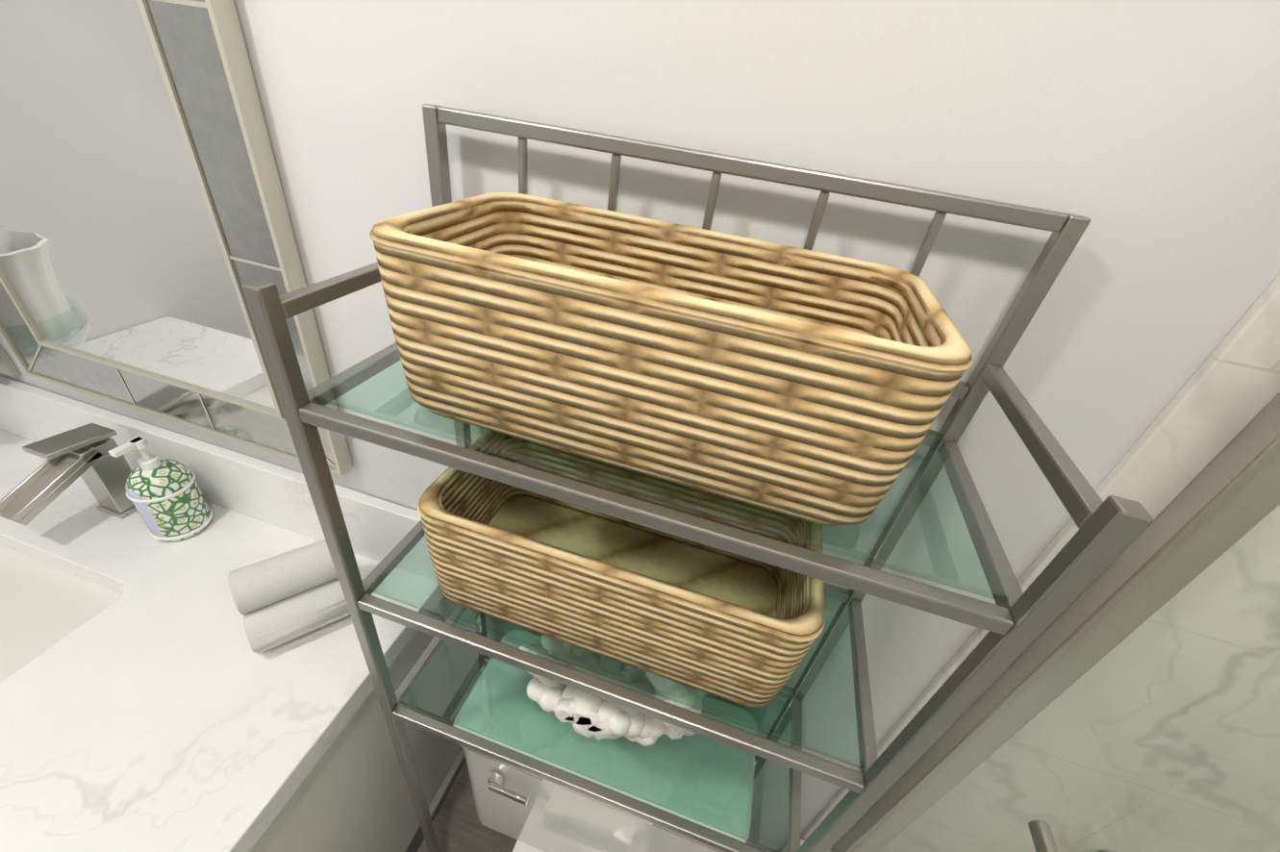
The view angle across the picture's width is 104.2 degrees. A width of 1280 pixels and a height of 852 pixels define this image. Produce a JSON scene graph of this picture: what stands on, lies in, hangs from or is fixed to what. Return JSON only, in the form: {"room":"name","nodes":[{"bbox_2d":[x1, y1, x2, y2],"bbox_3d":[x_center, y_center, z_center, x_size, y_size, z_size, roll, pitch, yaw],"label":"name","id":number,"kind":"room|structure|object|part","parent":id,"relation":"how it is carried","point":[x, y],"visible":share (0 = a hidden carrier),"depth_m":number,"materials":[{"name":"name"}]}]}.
{"room":"bathroom","nodes":[
{"label":"bathroom","id":0,"kind":"room"},
{"bbox_2d":[417,761,517,851],"bbox_3d":[-0.608,1.408,0.820,3.231,0.060,1.720,15,35,9],"label":"floor","id":1,"kind":"structure","parent":0,"point":[459,826],"depth_m":1.31,"materials":[{"name":"brown wood"}]},
{"bbox_2d":[253,602,465,851],"bbox_3d":[-1.202,0.616,1.087,1.398,0.792,0.599,15,35,9],"label":"bathroom vanity","id":2,"kind":"object","parent":1,"relation":"on","point":[359,799],"depth_m":0.95,"materials":[{"name":"white paint"}]},
{"bbox_2d":[0,429,443,851],"bbox_3d":[-1.139,0.279,0.848,1.424,0.043,0.606,15,35,9],"label":"countertop","id":3,"kind":"structure","parent":2,"relation":"on","point":[150,719],"depth_m":0.74,"materials":[{"name":"white stone"}]},
{"bbox_2d":[0,556,103,664],"bbox_3d":[-1.131,0.388,0.854,0.435,0.164,0.282,15,35,9],"label":"sink","id":4,"kind":"object","parent":3,"relation":"in","point":[33,603],"depth_m":0.87,"materials":[{"name":"white ceramic"}]},
{"bbox_2d":[0,423,136,525],"bbox_3d":[-1.041,0.113,0.908,0.064,0.184,0.178,15,35,9],"label":"faucet","id":5,"kind":"object","parent":3,"relation":"on","point":[72,455],"visible":0.92,"depth_m":0.89,"materials":[{"name":"silver metal"}]},
{"bbox_2d":[108,436,213,541],"bbox_3d":[-0.885,0.110,0.923,0.097,0.211,0.097,15,35,9],"label":"soap dispenser","id":6,"kind":"object","parent":3,"relation":"on","point":[165,496],"visible":0.98,"depth_m":0.91,"materials":[{"name":"ceramic"}]},
{"bbox_2d":[227,539,350,653],"bbox_3d":[-0.578,0.267,0.830,0.140,0.130,0.142,-19,43,-34],"label":"rolled towels","id":7,"kind":"object","parent":3,"relation":"on","point":[286,596],"visible":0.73,"depth_m":0.79,"materials":[{"name":"white fabric"}]},
{"bbox_2d":[452,628,757,851],"bbox_3d":[-0.183,0.975,0.808,0.494,0.768,0.835,15,35,9],"label":"toilet","id":8,"kind":"object","parent":1,"relation":"on","point":[529,812],"visible":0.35,"depth_m":0.82,"materials":[{"name":"white ceramic"}]},
{"bbox_2d":[241,103,1153,851],"bbox_3d":[-0.061,0.479,0.803,0.596,1.617,0.246,15,35,9],"label":"shelf unit","id":9,"kind":"object","parent":1,"relation":"on","point":[1015,621],"visible":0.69,"depth_m":0.45,"materials":[{"name":"silver metal"}]},
{"bbox_2d":[518,634,709,746],"bbox_3d":[-0.021,0.346,0.701,0.298,0.178,0.192,15,35,9],"label":"coral","id":10,"kind":"object","parent":9,"relation":"on","point":[588,715],"visible":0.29,"depth_m":0.63,"materials":[{"name":"white"}]},
{"bbox_2d":[416,428,824,707],"bbox_3d":[-0.018,0.141,0.573,0.406,0.151,0.202,15,35,9],"label":"basket","id":11,"kind":"object","parent":9,"relation":"on","point":[735,628],"visible":0.62,"depth_m":0.51,"materials":[{"name":"wicker"}]},
{"bbox_3d":[-0.019,0.204,0.615,0.560,0.522,0.212,15,35,9],"label":"glass","id":12,"kind":"part","parent":9,"relation":"part of","materials":[{"name":"teal glass"}]},
{"bbox_2d":[369,192,972,526],"bbox_3d":[0.015,-0.074,0.426,0.406,0.151,0.202,15,35,9],"label":"basket","id":13,"kind":"object","parent":9,"relation":"on","point":[814,387],"visible":1,"depth_m":0.35,"materials":[{"name":"wicker"}]},
{"bbox_2d":[780,838,831,851],"bbox_3d":[0.479,1.520,0.518,0.782,0.365,1.493,15,35,9],"label":"bathtub","id":14,"kind":"object","parent":1,"relation":"on","point":[801,842],"visible":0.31,"depth_m":1.08,"materials":[{"name":"white ceramic"}]},
{"bbox_2d":[831,393,1279,851],"bbox_3d":[0.305,0.670,0.041,0.110,1.516,1.493,15,35,9],"label":"shower door","id":15,"kind":"structure","parent":14,"relation":"on","point":[1224,501],"depth_m":0.54,"materials":[{"name":"clear glass"}]},
{"bbox_2d":[0,0,1279,851],"bbox_3d":[-0.227,-0.027,0.781,3.231,2.430,0.100,15,35,9],"label":"wall","id":16,"kind":"structure","parent":0,"point":[1142,136],"depth_m":0.46,"materials":[{"name":"white paint"}]},
{"bbox_2d":[0,343,21,376],"bbox_3d":[-1.335,-0.165,0.884,0.205,0.244,0.207,15,35,9],"label":"sconce","id":17,"kind":"object","parent":16,"relation":"attached to","point":[8,366],"visible":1,"depth_m":1.01,"materials":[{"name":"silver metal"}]},
{"bbox_2d":[0,0,352,475],"bbox_3d":[-0.776,-0.471,0.607,0.715,1.115,0.027,15,35,9],"label":"mirror","id":18,"kind":"object","parent":16,"relation":"attached to","point":[146,232],"visible":0.88,"depth_m":0.68,"materials":[{"name":"beige mirror"}]},
{"bbox_2d":[0,376,438,583],"bbox_3d":[-1.045,0.047,1.030,1.424,0.157,0.021,15,35,9],"label":"backsplash","id":19,"kind":"structure","parent":16,"relation":"attached to","point":[265,491],"depth_m":0.97,"materials":[{"name":"white stone"}]},
{"bbox_2d":[800,273,1279,851],"bbox_3d":[0.829,0.291,0.550,0.761,2.430,0.012,15,35,9],"label":"wall tile","id":20,"kind":"structure","parent":16,"relation":"attached to","point":[1223,398],"depth_m":0.64,"materials":[{"name":"white tile"}]}
]}

